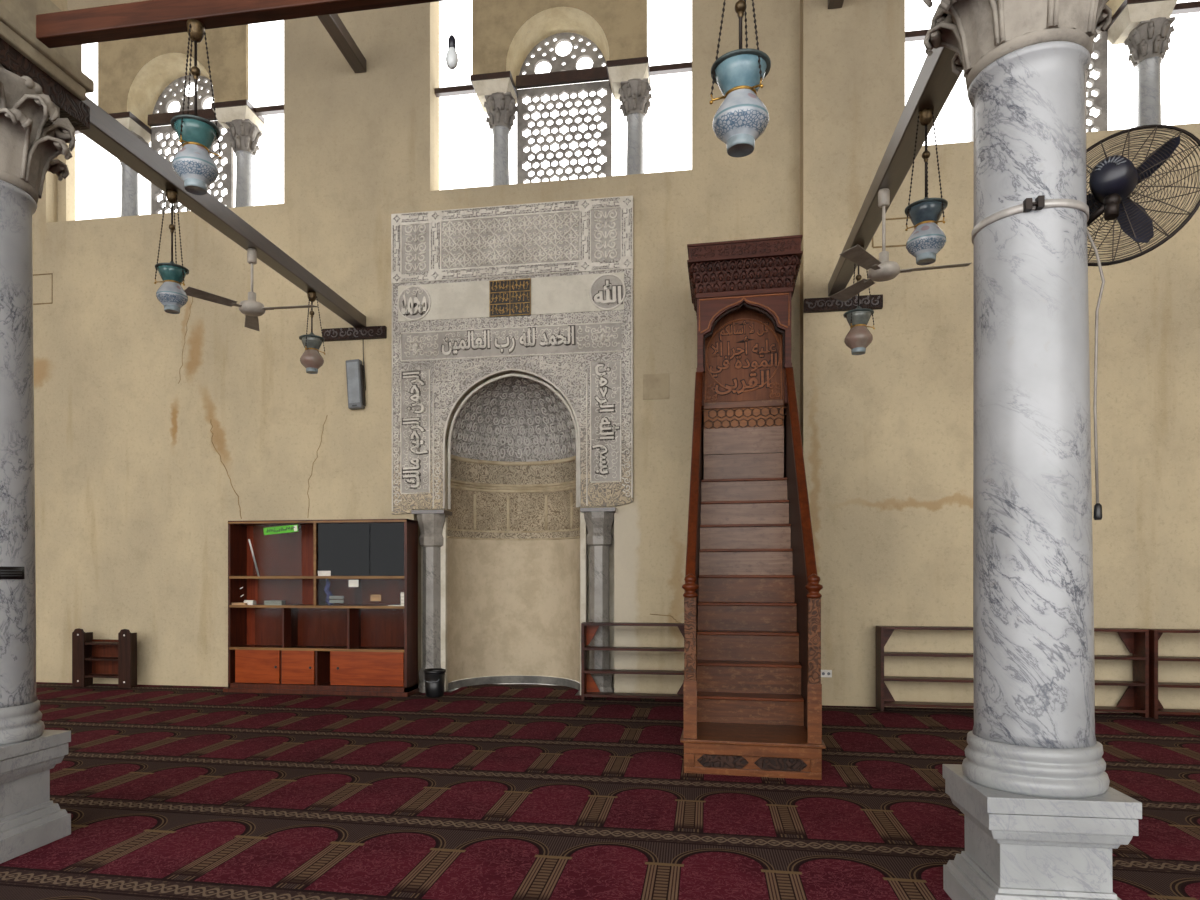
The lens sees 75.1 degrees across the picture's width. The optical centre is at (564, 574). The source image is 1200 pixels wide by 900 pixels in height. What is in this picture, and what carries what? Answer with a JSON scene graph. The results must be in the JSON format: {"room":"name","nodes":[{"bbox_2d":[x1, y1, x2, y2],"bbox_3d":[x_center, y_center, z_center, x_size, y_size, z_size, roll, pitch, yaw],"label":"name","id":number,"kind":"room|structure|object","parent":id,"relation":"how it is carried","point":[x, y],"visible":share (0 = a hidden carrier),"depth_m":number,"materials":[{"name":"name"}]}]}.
{"room":"mosque","nodes":[
{"label":"mosque","id":0,"kind":"room"},
{"bbox_2d":[51,0,66,10],"bbox_3d":[-0.661,-5.772,3.808,5.990,5.055,0.790,0,0,9],"label":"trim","id":1,"kind":"structure","parent":0,"point":[61,4],"depth_m":4.53,"materials":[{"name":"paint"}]},
{"bbox_2d":[32,0,799,693],"bbox_3d":[-5.707,-3.394,10.858,17.296,9.812,0.382,0,0,9],"label":"wall","id":2,"kind":"structure","parent":0,"point":[156,430],"depth_m":10.32,"materials":[{"name":"paint"}]},
{"bbox_2d":[33,273,52,304],"bbox_3d":[-7.465,-4.004,10.946,0.618,0.430,0.007,0,0,9],"label":"plaster outline","id":3,"kind":"object","parent":2,"relation":"attached to","point":[47,273],"visible":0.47,"depth_m":10.91},
{"bbox_2d":[57,24,283,221],"bbox_3d":[-5.459,-6.360,10.873,3.581,2.860,0.515,0,0,9],"label":"window","id":4,"kind":"structure","parent":2,"relation":"in","point":[136,75],"depth_m":10.75,"materials":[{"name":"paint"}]},
{"bbox_2d":[317,14,365,72],"bbox_3d":[-3.117,-6.630,7.349,0.160,0.160,5.728,0,0,9],"label":"roof beam","id":5,"kind":"structure","parent":2,"relation":"attached to","point":[332,23],"depth_m":9.62,"materials":[{"name":"brown wood"}]},
{"bbox_2d":[322,326,386,341],"bbox_3d":[-2.745,-3.146,10.168,0.868,0.152,0.088,0,0,9],"label":"plank","id":6,"kind":"object","parent":2,"relation":"attached to","point":[370,332],"visible":0.98,"depth_m":10.13,"materials":[{"name":"brown wood"}]},
{"bbox_2d":[363,339,365,389],"bbox_3d":[-2.608,-2.810,10.132,0.046,0.821,0.026,0,0,9],"label":"cable","id":7,"kind":"object","parent":6,"relation":"hanging from","point":[363,339],"visible":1,"depth_m":10.14,"materials":[{"name":"black plastic"}]},
{"bbox_2d":[346,359,365,409],"bbox_3d":[-2.717,-2.470,10.117,0.205,0.630,0.120,-4,-1,9],"label":"wall speaker","id":8,"kind":"object","parent":2,"relation":"attached to","point":[354,368],"visible":1,"depth_m":10.07,"materials":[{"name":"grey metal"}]},
{"bbox_2d":[347,362,359,402],"bbox_3d":[-2.733,-2.485,10.067,0.150,0.530,0.008,-4,-1,9],"label":"grille","id":9,"kind":"object","parent":8,"relation":"attached to","point":[353,368],"depth_m":10.06,"materials":[{"name":"grey metal"}]},
{"bbox_2d":[391,196,632,694],"bbox_3d":[-0.619,-1.573,10.332,3.121,6.155,1.124,0,0,9],"label":"niche","id":10,"kind":"object","parent":2,"relation":"attached to","point":[544,290],"visible":0.99,"depth_m":9.99,"materials":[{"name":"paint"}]},
{"bbox_2d":[447,372,575,458],"bbox_3d":[-0.589,-2.105,10.404,1.747,0.970,0.920,0,0,9],"label":"hood","id":11,"kind":"object","parent":10,"relation":"attached to","point":[511,417],"depth_m":10.56,"materials":[{"name":"grey stone"}]},
{"bbox_2d":[435,0,691,185],"bbox_3d":[-0.056,-6.370,10.007,3.326,2.860,0.515,0,0,9],"label":"window","id":12,"kind":"structure","parent":2,"relation":"in","point":[506,34],"depth_m":9.98,"materials":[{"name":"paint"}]},
{"bbox_2d":[643,373,668,399],"bbox_3d":[1.117,-2.310,9.568,0.320,0.310,0.012,0,0,9],"label":"wall panel","id":13,"kind":"object","parent":2,"relation":"attached to","point":[655,386],"depth_m":9.56,"materials":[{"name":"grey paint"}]},
{"bbox_2d":[446,675,579,694],"bbox_3d":[-1.935,1.631,0.563,28.000,0.238,24.500,0,0,9],"label":"floor","id":14,"kind":"structure","parent":0,"point":[578,692],"depth_m":10.87,"materials":[{"name":"grey stone"}]},
{"bbox_2d":[0,682,1199,899],"bbox_3d":[-1.860,1.506,1.032,27.800,0.012,19.450,0,0,9],"label":"carpet","id":15,"kind":"object","parent":14,"relation":"on","point":[483,791],"visible":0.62,"depth_m":5.01,"materials":[{"name":"red carpet"}]},
{"bbox_2d":[0,0,93,863],"bbox_3d":[-3.196,-0.873,4.244,0.866,4.745,1.030,0,0,9],"label":"marble column","id":16,"kind":"structure","parent":15,"relation":"on","point":[43,89],"depth_m":4.23,"materials":[{"name":"stone"}]},
{"bbox_2d":[0,567,23,578],"bbox_3d":[-2.970,-0.011,4.182,0.020,0.067,0.142,0,0,24],"label":"plaque","id":17,"kind":"object","parent":16,"relation":"attached to","point":[5,572],"visible":1,"depth_m":4.18,"materials":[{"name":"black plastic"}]},
{"bbox_2d":[78,96,365,326],"bbox_3d":[-2.866,-3.099,7.446,0.150,0.546,5.488,0,0,4],"label":"tie beam","id":18,"kind":"structure","parent":16,"relation":"on","point":[105,131],"depth_m":6.33,"materials":[{"name":"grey wood"}]},
{"bbox_2d":[154,189,188,313],"bbox_3d":[-2.983,-2.455,5.926,0.240,0.910,0.235,0,0,19],"label":"lamp","id":19,"kind":"object","parent":18,"relation":"hanging from","point":[170,294],"visible":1,"depth_m":5.88,"materials":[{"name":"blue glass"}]},
{"bbox_2d":[184,248,317,330],"bbox_3d":[-2.769,-2.704,7.174,0.999,0.600,1.142,0,0,9],"label":"ceiling fan","id":20,"kind":"object","parent":18,"relation":"hanging from","point":[250,308],"visible":0.99,"depth_m":7.13,"materials":[{"name":"white metal"}]},
{"bbox_2d":[299,291,324,373],"bbox_3d":[-2.780,-2.664,8.579,0.278,0.878,0.270,0,0,-21],"label":"lamp","id":21,"kind":"object","parent":18,"relation":"hanging from","point":[311,359],"visible":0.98,"depth_m":8.51,"materials":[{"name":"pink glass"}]},
{"bbox_2d":[72,628,136,687],"bbox_3d":[-6.166,1.107,10.508,0.870,0.785,0.238,0,0,9],"label":"shelf","id":22,"kind":"object","parent":15,"relation":"on","point":[92,658],"visible":1,"depth_m":10.46,"materials":[{"name":"brown wood"}]},
{"bbox_2d":[223,519,418,696],"bbox_3d":[-3.125,0.403,10.005,2.472,2.195,0.430,0,0,9],"label":"bookcase","id":23,"kind":"object","parent":15,"relation":"on","point":[357,646],"depth_m":9.96,"materials":[{"name":"brown wood"}]},
{"bbox_2d":[232,602,246,604],"bbox_3d":[-4.197,0.373,10.091,0.220,0.030,0.140,0,0,9],"label":"book","id":24,"kind":"object","parent":23,"relation":"on","point":[237,603],"visible":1,"depth_m":10.03,"materials":[{"name":"beige paper"}]},
{"bbox_2d":[244,600,255,604],"bbox_3d":[-4.075,0.357,10.091,0.130,0.062,0.080,0,0,9],"label":"box","id":25,"kind":"object","parent":23,"relation":"on","point":[249,602],"visible":1,"depth_m":10.05,"materials":[{"name":"white paper"}]},
{"bbox_2d":[248,539,259,575],"bbox_3d":[-4.038,-0.224,10.126,0.159,0.487,0.023,0,0,9],"label":"rod","id":26,"kind":"object","parent":23,"relation":"on","point":[251,548],"visible":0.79,"depth_m":10.12,"materials":[{"name":"plastic"}]},
{"bbox_2d":[264,600,285,604],"bbox_3d":[-3.738,0.359,10.048,0.244,0.058,0.104,0,0,9],"label":"box","id":27,"kind":"object","parent":23,"relation":"on","point":[268,602],"visible":0.93,"depth_m":10.00,"materials":[{"name":"white paint"}]},
{"bbox_2d":[318,571,330,575],"bbox_3d":[-3.034,-0.021,9.829,0.170,0.065,0.006,0,0,9],"label":"card","id":28,"kind":"object","parent":23,"relation":"on","point":[320,573],"visible":1,"depth_m":9.83,"materials":[{"name":"white paper"}]},
{"bbox_2d":[324,579,332,605],"bbox_3d":[-3.016,0.218,9.944,0.126,0.354,0.082,0,0,28],"label":"cloth bundle","id":29,"kind":"object","parent":23,"relation":"on","point":[326,589],"visible":0.87,"depth_m":9.92,"materials":[{"name":"blue fabric"}]},
{"bbox_2d":[329,600,343,602],"bbox_3d":[-2.893,0.335,9.882,0.180,0.042,0.044,0,0,9],"label":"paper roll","id":30,"kind":"object","parent":23,"relation":"on","point":[330,601],"visible":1,"depth_m":9.86,"materials":[{"name":"grey paper"}]},
{"bbox_2d":[329,596,343,598],"bbox_3d":[-2.893,0.285,9.882,0.180,0.042,0.044,0,0,9],"label":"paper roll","id":31,"kind":"object","parent":30,"relation":"on","point":[330,597],"visible":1,"depth_m":9.86,"materials":[{"name":"grey paper"}]},
{"bbox_2d":[349,580,358,586],"bbox_3d":[-2.648,0.105,9.769,0.130,0.090,0.004,0,0,9],"label":"card","id":32,"kind":"object","parent":23,"relation":"attached to","point":[352,583],"visible":1,"depth_m":9.77,"materials":[{"name":"white paper"}]},
{"bbox_2d":[370,595,380,600],"bbox_3d":[-2.360,0.285,9.734,0.140,0.080,0.004,0,0,9],"label":"card","id":33,"kind":"object","parent":23,"relation":"attached to","point":[372,597],"visible":1,"depth_m":9.73,"materials":[{"name":"paper"}]},
{"bbox_2d":[411,510,451,692],"bbox_3d":[-1.712,0.338,10.082,0.430,2.325,0.389,0,0,9],"label":"column","id":34,"kind":"structure","parent":15,"relation":"on","point":[431,522],"depth_m":9.97,"materials":[{"name":"grey stone"}]},
{"bbox_2d":[423,668,445,696],"bbox_3d":[-1.613,1.335,9.657,0.274,0.330,0.274,0,0,9],"label":"waste bin","id":35,"kind":"object","parent":15,"relation":"on","point":[434,680],"visible":1,"depth_m":9.56,"materials":[{"name":"black plastic"}]},
{"bbox_2d":[580,507,615,691],"bbox_3d":[0.431,0.338,9.739,0.430,2.325,0.389,0,0,9],"label":"column","id":36,"kind":"structure","parent":15,"relation":"on","point":[599,521],"depth_m":9.63,"materials":[{"name":"grey stone"}]},
{"bbox_2d":[581,622,683,700],"bbox_3d":[0.867,1.036,9.307,1.328,0.927,0.246,0,0,9],"label":"shoe rack","id":37,"kind":"object","parent":15,"relation":"on","point":[589,688],"visible":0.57,"depth_m":9.28,"materials":[{"name":"brown wood"}]},
{"bbox_2d":[680,235,825,779],"bbox_3d":[1.749,-0.993,7.562,1.170,4.985,3.650,0,0,12],"label":"pulpit","id":38,"kind":"object","parent":15,"relation":"on","point":[752,596],"visible":1,"depth_m":7.49,"materials":[{"name":"brown wood"}]},
{"bbox_2d":[876,626,1148,717],"bbox_3d":[4.831,1.036,8.520,2.681,0.927,0.246,0,0,9],"label":"shoe rack","id":39,"kind":"object","parent":15,"relation":"on","point":[1135,700],"visible":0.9,"depth_m":8.44,"materials":[{"name":"brown wood"}]},
{"bbox_2d":[923,0,1141,899],"bbox_3d":[2.009,-0.912,3.370,0.870,4.835,1.030,0,0,9],"label":"marble column","id":40,"kind":"structure","parent":15,"relation":"on","point":[1044,820],"depth_m":3.21,"materials":[{"name":"stone"}]},
{"bbox_2d":[36,0,445,47],"bbox_3d":[-0.508,-2.888,3.783,4.600,0.125,0.090,0,0,9],"label":"cross beam","id":41,"kind":"structure","parent":40,"relation":"attached to","point":[147,18],"depth_m":3.99,"materials":[{"name":"red wood"}]},
{"bbox_2d":[170,19,221,194],"bbox_3d":[-1.897,-2.400,4.002,0.232,0.850,0.238,0,0,9],"label":"hanging lamp","id":42,"kind":"object","parent":41,"relation":"hanging from","point":[194,164],"visible":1,"depth_m":3.96,"materials":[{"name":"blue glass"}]},
{"bbox_2d":[709,0,770,156],"bbox_3d":[0.806,-2.385,3.570,0.270,0.880,0.278,0,0,-31],"label":"hanging lamp","id":43,"kind":"object","parent":41,"relation":"hanging from","point":[742,117],"visible":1,"depth_m":3.50,"materials":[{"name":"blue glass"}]},
{"bbox_2d":[828,47,962,295],"bbox_3d":[2.568,-3.066,6.408,0.170,0.580,5.245,0,0,12],"label":"tie beam","id":44,"kind":"structure","parent":40,"relation":"on","point":[935,81],"depth_m":5.34,"materials":[{"name":"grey wood"}]},
{"bbox_2d":[843,246,874,354],"bbox_3d":[2.749,-2.571,7.311,0.270,0.992,0.278,0,0,-11],"label":"lamp","id":45,"kind":"object","parent":44,"relation":"hanging from","point":[859,337],"visible":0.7,"depth_m":7.24,"materials":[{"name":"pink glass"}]},
{"bbox_2d":[830,188,971,301],"bbox_3d":[2.548,-2.617,5.997,1.012,0.686,1.101,0,0,9],"label":"ceiling fan","id":46,"kind":"object","parent":44,"relation":"hanging from","point":[880,270],"visible":1,"depth_m":5.95,"materials":[{"name":"white metal"}]},
{"bbox_2d":[905,108,947,264],"bbox_3d":[2.227,-2.396,4.811,0.243,0.931,0.250,0,0,29],"label":"lamp","id":47,"kind":"object","parent":44,"relation":"hanging from","point":[927,239],"visible":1,"depth_m":4.75,"materials":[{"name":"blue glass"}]},
{"bbox_2d":[1085,69,1104,519],"bbox_3d":[2.213,-1.450,3.276,0.036,2.441,0.092,0,0,-32],"label":"cord","id":48,"kind":"object","parent":40,"relation":"hanging from","point":[1097,515],"visible":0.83,"depth_m":3.25,"materials":[{"name":"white plastic"}]},
{"bbox_2d":[1093,503,1101,519],"bbox_3d":[2.226,-0.265,3.259,0.032,0.070,0.030,0,0,9],"label":"switch","id":49,"kind":"object","parent":48,"relation":"attached to","point":[1097,515],"depth_m":3.25,"materials":[{"name":"black plastic"}]},
{"bbox_2d":[1086,124,1199,265],"bbox_3d":[2.428,-1.658,3.404,0.505,0.609,0.407,0,0,9],"label":"wall fan","id":50,"kind":"object","parent":40,"relation":"attached to","point":[1112,182],"visible":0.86,"depth_m":3.31,"materials":[{"name":"metal"}]},
{"bbox_2d":[1147,629,1199,718],"bbox_3d":[7.416,1.036,8.045,2.536,0.927,0.246,0,0,9],"label":"shoe rack","id":51,"kind":"object","parent":15,"relation":"on","point":[1155,707],"visible":0.75,"depth_m":8.13,"materials":[{"name":"brown wood"}]},
{"bbox_2d":[800,0,1199,712],"bbox_3d":[8.083,-3.395,8.428,10.704,9.810,0.500,0,0,9],"label":"wall","id":52,"kind":"structure","parent":0,"point":[887,430],"depth_m":8.81,"materials":[{"name":"paint"}]},
{"bbox_2d":[821,670,831,676],"bbox_3d":[3.003,1.135,8.978,0.130,0.084,0.021,0,0,9],"label":"wall socket","id":53,"kind":"object","parent":52,"relation":"attached to","point":[824,673],"visible":0.79,"depth_m":8.97,"materials":[{"name":"white plastic"}]},
{"bbox_2d":[828,0,843,8],"bbox_3d":[2.680,-6.590,6.330,0.160,0.160,5.348,0,0,9],"label":"roof beam","id":54,"kind":"structure","parent":52,"relation":"attached to","point":[832,4],"depth_m":8.90,"materials":[{"name":"brown wood"}]},
{"bbox_2d":[804,294,882,312],"bbox_3d":[3.183,-3.108,8.935,0.860,0.156,0.088,0,0,9],"label":"plank","id":55,"kind":"object","parent":52,"relation":"attached to","point":[826,304],"visible":0.94,"depth_m":8.91,"materials":[{"name":"brown wood"}]},
{"bbox_2d":[872,217,909,247],"bbox_3d":[3.850,-3.894,8.850,0.706,0.332,0.007,0,0,9],"label":"plaster outline","id":56,"kind":"object","parent":52,"relation":"attached to","point":[873,246],"visible":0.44,"depth_m":8.87},
{"bbox_2d":[905,0,1199,141],"bbox_3d":[5.539,-6.285,8.828,3.326,2.860,0.515,0,0,9],"label":"window","id":57,"kind":"structure","parent":52,"relation":"in","point":[1144,26],"depth_m":8.60,"materials":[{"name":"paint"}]},
{"bbox_3d":[-1.848,-8.400,1.106,28.000,0.200,19.600,0,0,9],"label":"ceiling","id":58,"kind":"structure","parent":0,"visible":0},
{"bbox_2d":[446,0,457,69],"bbox_3d":[-0.754,-5.890,5.205,0.084,5.020,0.084,0,0,9],"label":"light bulb","id":59,"kind":"object","parent":58,"relation":"hanging from","point":[451,55],"visible":1,"depth_m":5.18,"materials":[{"name":"white glass"}]},
{"bbox_2d":[448,35,455,48],"bbox_3d":[-0.754,-3.555,5.205,0.050,0.090,0.050,0,0,9],"label":"socket","id":60,"kind":"object","parent":59,"relation":"attached to","point":[451,41],"depth_m":5.18,"materials":[{"name":"plastic"}]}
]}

